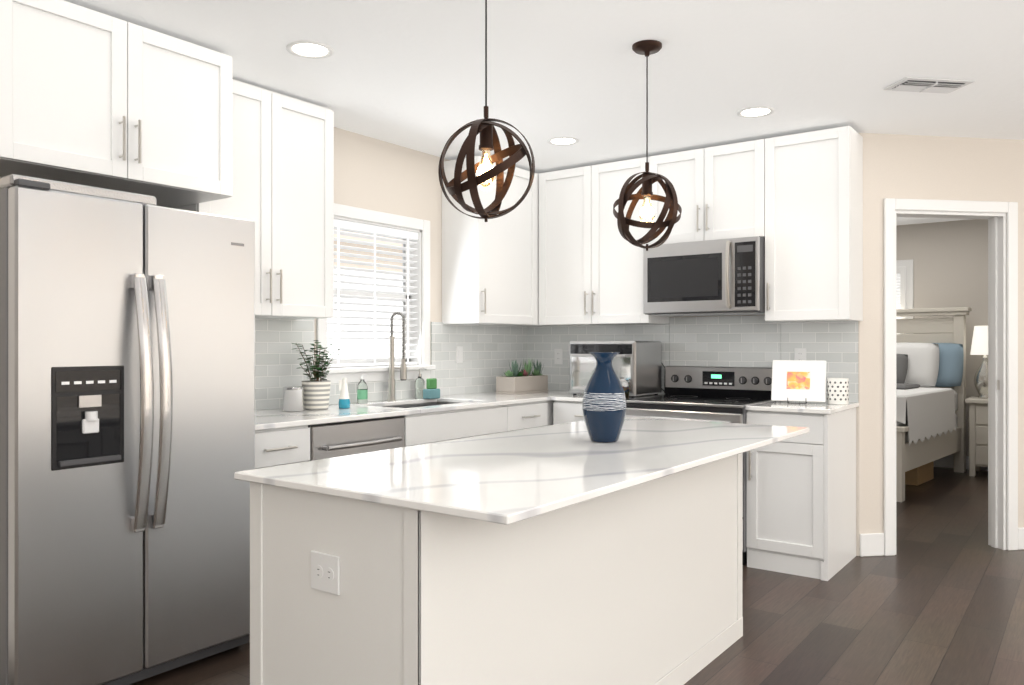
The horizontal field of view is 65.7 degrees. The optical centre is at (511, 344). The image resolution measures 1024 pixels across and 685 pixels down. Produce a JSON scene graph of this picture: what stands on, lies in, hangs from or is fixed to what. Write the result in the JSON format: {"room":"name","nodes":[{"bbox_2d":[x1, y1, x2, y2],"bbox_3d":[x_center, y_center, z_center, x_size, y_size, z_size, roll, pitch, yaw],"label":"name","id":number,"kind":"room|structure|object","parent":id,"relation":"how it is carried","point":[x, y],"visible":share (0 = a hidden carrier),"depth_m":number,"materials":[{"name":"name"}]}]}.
{"room":"kitchen","nodes":[
{"label":"kitchen","id":0,"kind":"room"},
{"bbox_2d":[314,127,449,395],"bbox_3d":[-1.332,0.000,4.285,0.120,2.520,13.270,0,0,36],"label":"wall","id":1,"kind":"structure","parent":0,"point":[370,173],"depth_m":4.99,"materials":[{"name":"paint"}]},
{"bbox_2d":[0,0,147,191],"bbox_3d":[-1.814,-0.930,3.031,0.582,0.600,0.517,0,0,36],"label":"upper cabinet","id":2,"kind":"object","parent":1,"relation":"attached to","point":[74,78],"depth_m":2.87,"materials":[{"name":"white wood"}]},
{"bbox_2d":[128,29,239,208],"bbox_3d":[-1.579,-0.930,3.352,0.582,0.600,0.518,0,0,36],"label":"upper cabinet","id":3,"kind":"object","parent":1,"relation":"attached to","point":[194,97],"depth_m":3.25,"materials":[{"name":"white wood"}]},
{"bbox_2d":[176,81,287,319],"bbox_3d":[-1.395,-0.691,3.825,0.317,1.102,0.452,0,0,36],"label":"upper cabinet","id":4,"kind":"object","parent":1,"relation":"attached to","point":[263,200],"depth_m":3.83,"materials":[{"name":"white wood"}]},
{"bbox_2d":[288,96,333,319],"bbox_3d":[-1.199,-0.691,4.093,0.317,1.102,0.453,0,0,36],"label":"upper cabinet","id":5,"kind":"object","parent":1,"relation":"attached to","point":[310,126],"depth_m":4.07,"materials":[{"name":"white wood"}]},
{"bbox_2d":[317,203,435,383],"bbox_3d":[-0.857,-0.295,4.885,0.165,1.040,0.980,0,0,36],"label":"window","id":6,"kind":"structure","parent":1,"relation":"in","point":[355,374],"depth_m":4.97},
{"bbox_2d":[327,219,417,367],"bbox_3d":[-0.864,-0.299,4.890,0.058,0.864,0.768,0,0,36],"label":"window blind","id":7,"kind":"object","parent":6,"relation":"attached to","point":[370,229],"visible":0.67,"depth_m":4.87,"materials":[{"name":"white plastic"}]},
{"bbox_2d":[456,346,462,362],"bbox_3d":[-0.362,0.070,5.477,0.008,0.116,0.072,0,0,36],"label":"light switch","id":8,"kind":"object","parent":1,"relation":"attached to","point":[459,354],"visible":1,"depth_m":5.47,"materials":[{"name":"white plastic"}]},
{"bbox_2d":[440,156,539,327],"bbox_3d":[-0.111,-0.685,5.517,0.384,1.090,0.700,0,0,36],"label":"upper cabinet","id":9,"kind":"object","parent":1,"relation":"attached to","point":[538,274],"depth_m":5.33,"materials":[{"name":"white wood"}]},
{"bbox_2d":[64,0,1023,225],"bbox_3d":[2.106,-1.290,1.685,8.740,0.060,13.390,0,0,36],"label":"ceiling","id":10,"kind":"structure","parent":0,"point":[410,74],"depth_m":3.58,"materials":[{"name":"white paint"}]},
{"bbox_2d":[286,41,333,58],"bbox_3d":[-0.862,-1.256,3.388,0.196,0.010,0.196,0,0,36],"label":"recessed light","id":11,"kind":"object","parent":10,"relation":"in","point":[310,49],"visible":1,"depth_m":3.38,"materials":[{"name":"white plastic"}]},
{"bbox_2d":[438,0,534,221],"bbox_3d":[-0.083,-0.828,2.555,0.308,0.865,0.301,0,0,36],"label":"pendant light","id":12,"kind":"object","parent":10,"relation":"hanging from","point":[488,174],"visible":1,"depth_m":2.53,"materials":[{"name":"brown metal"}]},
{"bbox_2d":[547,137,578,145],"bbox_3d":[0.315,-1.256,4.905,0.196,0.010,0.196,0,0,36],"label":"recessed light","id":13,"kind":"object","parent":10,"relation":"in","point":[561,141],"visible":0.98,"depth_m":4.90,"materials":[{"name":"white plastic"}]},
{"bbox_2d":[613,40,681,250],"bbox_3d":[0.569,-0.828,3.342,0.306,0.865,0.314,0,0,36],"label":"pendant light","id":14,"kind":"object","parent":10,"relation":"hanging from","point":[646,48],"visible":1,"depth_m":3.31,"materials":[{"name":"brown metal"}]},
{"bbox_2d":[737,106,774,117],"bbox_3d":[1.317,-1.256,4.293,0.196,0.010,0.196,0,0,36],"label":"recessed light","id":15,"kind":"object","parent":10,"relation":"in","point":[756,112],"visible":1,"depth_m":4.28,"materials":[{"name":"white plastic"}]},
{"bbox_2d":[883,77,974,93],"bbox_3d":[2.016,-1.250,3.842,0.360,0.019,0.180,0,0,-9],"label":"ceiling vent","id":16,"kind":"object","parent":10,"relation":"in","point":[925,85],"visible":0.98,"depth_m":3.82,"materials":[{"name":"white metal"}]},
{"bbox_2d":[130,467,1023,684],"bbox_3d":[2.106,1.290,1.685,8.740,0.060,13.390,0,0,36],"label":"floor","id":17,"kind":"structure","parent":0,"point":[937,598],"depth_m":3.66,"materials":[{"name":"brown wood"}]},
{"bbox_2d":[0,174,254,684],"bbox_3d":[-1.584,0.352,3.107,0.809,1.815,0.912,0,0,36],"label":"refrigerator","id":18,"kind":"object","parent":17,"relation":"on","point":[127,385],"visible":1,"depth_m":2.82,"materials":[{"name":"silver metal"}]},
{"bbox_2d":[255,424,314,468],"bbox_3d":[-1.294,0.815,3.702,0.627,0.890,0.374,0,0,36],"label":"base cabinet","id":19,"kind":"object","parent":17,"relation":"on","point":[281,446],"depth_m":3.53,"materials":[{"name":"white wood"}]},
{"bbox_2d":[308,416,404,460],"bbox_3d":[-0.953,0.817,4.072,0.632,0.886,0.616,0,0,36],"label":"dishwasher","id":20,"kind":"object","parent":17,"relation":"on","point":[335,439],"visible":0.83,"depth_m":3.88,"materials":[{"name":"silver metal"}]},
{"bbox_2d":[424,400,551,443],"bbox_3d":[-0.166,0.815,5.237,0.627,0.890,0.504,0,0,36],"label":"base cabinet","id":21,"kind":"object","parent":17,"relation":"on","point":[438,426],"depth_m":4.71,"materials":[{"name":"white wood"}]},
{"bbox_2d":[255,388,575,431],"bbox_3d":[-0.511,0.358,4.754,0.643,0.025,2.997,0,0,36],"label":"countertop","id":22,"kind":"structure","parent":21,"relation":"on","point":[266,419],"depth_m":4.29,"materials":[{"name":"white stone"}]},
{"bbox_2d":[282,386,303,411],"bbox_3d":[-1.134,0.281,4.115,0.108,0.126,0.108,0,0,36],"label":"canister","id":23,"kind":"object","parent":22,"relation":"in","point":[293,398],"visible":1,"depth_m":4.07,"materials":[{"name":"white ceramic"}]},
{"bbox_2d":[292,340,340,409],"bbox_3d":[-1.054,0.160,4.248,0.271,0.368,0.250,0,0,36],"label":"plant pot","id":24,"kind":"object","parent":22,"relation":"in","point":[316,393],"visible":1,"depth_m":4.19,"materials":[{"name":"ceramic"}]},
{"bbox_2d":[339,377,349,407],"bbox_3d":[-0.909,0.261,4.303,0.062,0.166,0.061,0,0,36],"label":"soap bottle","id":25,"kind":"object","parent":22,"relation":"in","point":[344,400],"visible":1,"depth_m":4.29,"materials":[{"name":"white plastic"}]},
{"bbox_2d":[357,375,367,403],"bbox_3d":[-0.874,0.260,4.638,0.061,0.169,0.061,0,0,36],"label":"soap bottle","id":26,"kind":"object","parent":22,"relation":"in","point":[362,392],"visible":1,"depth_m":4.61,"materials":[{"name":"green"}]},
{"bbox_2d":[387,311,407,401],"bbox_3d":[-0.721,0.070,4.887,0.133,0.548,0.110,0,0,36],"label":"faucet","id":27,"kind":"object","parent":22,"relation":"on","point":[391,383],"depth_m":4.86,"materials":[{"name":"silver metal"}]},
{"bbox_2d":[415,368,426,398],"bbox_3d":[-0.586,0.246,5.071,0.072,0.196,0.060,0,0,36],"label":"soap pump","id":28,"kind":"object","parent":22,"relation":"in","point":[419,384],"visible":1,"depth_m":5.05,"materials":[{"name":"white"}]},
{"bbox_2d":[423,378,439,398],"bbox_3d":[-0.511,0.280,5.047,0.064,0.128,0.104,0,0,36],"label":"sponge caddy","id":29,"kind":"object","parent":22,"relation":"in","point":[431,391],"visible":0.98,"depth_m":5.02,"materials":[{"name":"teal ceramic"}]},
{"bbox_2d":[496,359,547,394],"bbox_3d":[0.074,0.216,5.674,0.171,0.257,0.449,0,0,36],"label":"succulent planter","id":30,"kind":"object","parent":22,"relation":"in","point":[522,381],"visible":1,"depth_m":5.57,"materials":[{"name":"stone"}]},
{"bbox_2d":[250,437,791,684],"bbox_3d":[0.212,0.812,2.743,0.835,0.896,2.039,0,0,36],"label":"kitchen island","id":31,"kind":"object","parent":17,"relation":"on","point":[570,553],"depth_m":2.13,"materials":[{"name":"paint"}]},
{"bbox_2d":[311,551,339,595],"bbox_3d":[-0.467,0.570,1.982,0.105,0.095,0.008,0,0,36],"label":"outlet","id":32,"kind":"object","parent":31,"relation":"attached to","point":[325,572],"visible":1,"depth_m":1.98,"materials":[{"name":"white plastic"}]},
{"bbox_2d":[234,417,809,528],"bbox_3d":[0.242,0.354,2.722,0.924,0.020,2.105,0,0,36],"label":"island countertop","id":33,"kind":"structure","parent":31,"relation":"on","point":[509,478],"depth_m":2.23,"materials":[{"name":"white stone"}]},
{"bbox_2d":[582,352,625,442],"bbox_3d":[0.329,0.186,2.829,0.156,0.316,0.156,0,0,36],"label":"vase","id":34,"kind":"object","parent":33,"relation":"on","point":[604,405],"visible":1,"depth_m":2.78,"materials":[{"name":"blue ceramic"}]},
{"bbox_2d":[552,400,583,424],"bbox_3d":[0.677,0.815,5.352,0.544,0.890,0.627,0,0,36],"label":"base cabinet","id":35,"kind":"object","parent":17,"relation":"on","point":[563,411],"depth_m":5.20,"materials":[{"name":"white wood"}]},
{"bbox_2d":[552,393,659,403],"bbox_3d":[0.668,0.358,5.349,0.555,0.025,0.643,0,0,36],"label":"countertop","id":36,"kind":"structure","parent":35,"relation":"on","point":[577,399],"depth_m":5.20,"materials":[{"name":"white stone"}]},
{"bbox_2d":[569,341,664,397],"bbox_3d":[0.705,0.161,5.382,0.524,0.367,0.467,0,0,36],"label":"toaster oven","id":37,"kind":"object","parent":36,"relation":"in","point":[637,364],"visible":0.77,"depth_m":5.25,"materials":[{"name":"silver metal"}]},
{"bbox_2d":[620,378,628,398],"bbox_3d":[0.699,0.277,5.039,0.090,0.135,0.090,0,0,36],"label":"candy jar","id":38,"kind":"object","parent":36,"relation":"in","point":[625,384],"visible":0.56,"depth_m":5.00,"materials":[{"name":"clear glass"}]},
{"bbox_2d":[625,366,771,564],"bbox_3d":[1.165,0.703,4.913,0.756,1.115,0.737,0,0,36],"label":"range","id":39,"kind":"object","parent":17,"relation":"on","point":[712,394],"visible":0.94,"depth_m":4.95,"materials":[{"name":"silver metal"}]},
{"bbox_2d":[746,408,855,580],"bbox_3d":[1.688,0.815,4.609,0.444,0.890,0.627,0,0,36],"label":"base cabinet","id":40,"kind":"object","parent":17,"relation":"on","point":[801,489],"depth_m":4.37,"materials":[{"name":"white wood"}]},
{"bbox_2d":[745,400,858,415],"bbox_3d":[1.690,0.358,4.598,0.460,0.025,0.643,0,0,36],"label":"countertop","id":41,"kind":"structure","parent":40,"relation":"on","point":[813,408],"depth_m":4.42,"materials":[{"name":"white stone"}]},
{"bbox_2d":[771,360,825,403],"bbox_3d":[1.675,0.218,4.654,0.307,0.250,0.155,0,0,36],"label":"framed picture","id":42,"kind":"object","parent":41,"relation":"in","point":[800,380],"visible":0.98,"depth_m":4.66,"materials":[{"name":"paper"}]},
{"bbox_2d":[827,378,848,404],"bbox_3d":[1.886,0.269,4.595,0.118,0.150,0.118,0,0,36],"label":"candle holder","id":43,"kind":"object","parent":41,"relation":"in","point":[837,391],"visible":1,"depth_m":4.54,"materials":[{"name":"white ceramic"}]},
{"bbox_2d":[896,307,971,501],"bbox_3d":[3.210,0.448,7.615,1.680,1.625,2.075,0,0,42],"label":"bed","id":44,"kind":"object","parent":17,"relation":"on","point":[930,399],"visible":0.42,"depth_m":7.73,"materials":[{"name":"beige wood"}]},
{"bbox_2d":[965,396,987,476],"bbox_3d":[4.722,0.890,7.593,0.620,0.740,0.470,0,0,36],"label":"nightstand","id":45,"kind":"object","parent":17,"relation":"on","point":[978,433],"visible":0.4,"depth_m":7.55,"materials":[{"name":"beige wood"}]},
{"bbox_2d":[970,326,987,397],"bbox_3d":[4.594,0.169,7.706,0.250,0.700,0.250,0,0,36],"label":"table lamp","id":46,"kind":"object","parent":45,"relation":"on","point":[979,346],"visible":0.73,"depth_m":7.66,"materials":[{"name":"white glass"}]},
{"bbox_2d":[660,315,858,555],"bbox_3d":[1.127,0.000,5.487,2.420,2.520,0.120,0,0,36],"label":"wall","id":47,"kind":"structure","parent":0,"point":[857,481],"depth_m":4.73,"materials":[{"name":"paint"}]},
{"bbox_2d":[554,349,562,363],"bbox_3d":[0.349,0.090,5.965,0.072,0.116,0.008,0,0,36],"label":"outlet","id":48,"kind":"object","parent":47,"relation":"attached to","point":[558,356],"visible":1,"depth_m":5.96,"materials":[{"name":"white plastic"}]},
{"bbox_2d":[540,164,599,327],"bbox_3d":[0.455,-0.685,5.667,0.524,1.090,0.382,0,0,36],"label":"upper cabinet","id":49,"kind":"object","parent":47,"relation":"attached to","point":[569,198],"depth_m":5.56,"materials":[{"name":"white wood"}]},
{"bbox_2d":[600,155,679,327],"bbox_3d":[0.812,-0.685,5.445,0.556,1.090,0.317,0,0,36],"label":"upper cabinet","id":50,"kind":"object","parent":47,"relation":"attached to","point":[621,262],"depth_m":5.33,"materials":[{"name":"white wood"}]},
{"bbox_2d":[660,150,691,243],"bbox_3d":[1.165,-0.938,5.185,0.440,0.585,0.317,0,0,36],"label":"upper cabinet","id":51,"kind":"object","parent":47,"relation":"attached to","point":[676,167],"depth_m":5.06,"materials":[{"name":"white wood"}]},
{"bbox_2d":[692,138,767,240],"bbox_3d":[1.424,-0.938,4.996,0.439,0.585,0.317,0,0,36],"label":"upper cabinet","id":52,"kind":"object","parent":47,"relation":"attached to","point":[730,181],"depth_m":4.87,"materials":[{"name":"white wood"}]},
{"bbox_2d":[643,236,764,316],"bbox_3d":[1.247,-0.414,5.025,0.752,0.451,0.454,0,0,36],"label":"microwave","id":53,"kind":"object","parent":52,"relation":"attached to","point":[720,277],"visible":0.98,"depth_m":4.86,"materials":[{"name":"silver metal"}]},
{"bbox_2d":[794,348,805,359],"bbox_3d":[1.784,0.080,4.912,0.072,0.116,0.008,0,0,36],"label":"outlet","id":54,"kind":"object","parent":47,"relation":"attached to","point":[799,353],"visible":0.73,"depth_m":4.91,"materials":[{"name":"white plastic"}]},
{"bbox_2d":[752,126,862,323],"bbox_3d":[1.770,-0.685,4.741,0.539,1.090,0.317,0,0,36],"label":"upper cabinet","id":55,"kind":"object","parent":47,"relation":"attached to","point":[814,244],"depth_m":4.60,"materials":[{"name":"white wood"}]},
{"bbox_2d":[859,133,1023,555],"bbox_3d":[2.676,0.000,4.877,1.250,2.520,0.120,0,0,-9],"label":"wall","id":56,"kind":"structure","parent":0,"point":[895,166],"depth_m":4.76,"materials":[{"name":"paint"}]},
{"bbox_2d":[884,198,1017,555],"bbox_3d":[2.650,0.194,4.873,0.890,2.133,0.160,0,0,-9],"label":"door frame","id":57,"kind":"structure","parent":56,"relation":"attached to","point":[994,213],"depth_m":4.86,"materials":[{"name":"white wood"}]},
{"bbox_2d":[896,219,987,455],"bbox_3d":[3.989,0.000,8.535,3.424,2.520,0.120,0,0,36],"label":"wall","id":58,"kind":"structure","parent":0,"point":[950,264],"depth_m":8.09,"materials":[{"name":"paint"}]},
{"bbox_2d":[896,259,912,333],"bbox_3d":[3.772,-0.280,8.597,1.040,1.220,0.035,0,0,36],"label":"window shutters","id":59,"kind":"object","parent":58,"relation":"attached to","point":[904,284],"visible":0.06,"depth_m":8.33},
{"bbox_2d":[934,455,987,470],"bbox_3d":[3.903,1.192,8.511,3.294,0.135,0.017,0,0,36],"label":"baseboard","id":60,"kind":"structure","parent":58,"relation":"attached to","point":[947,461],"depth_m":8.10,"materials":[{"name":"white wood"}]}
]}

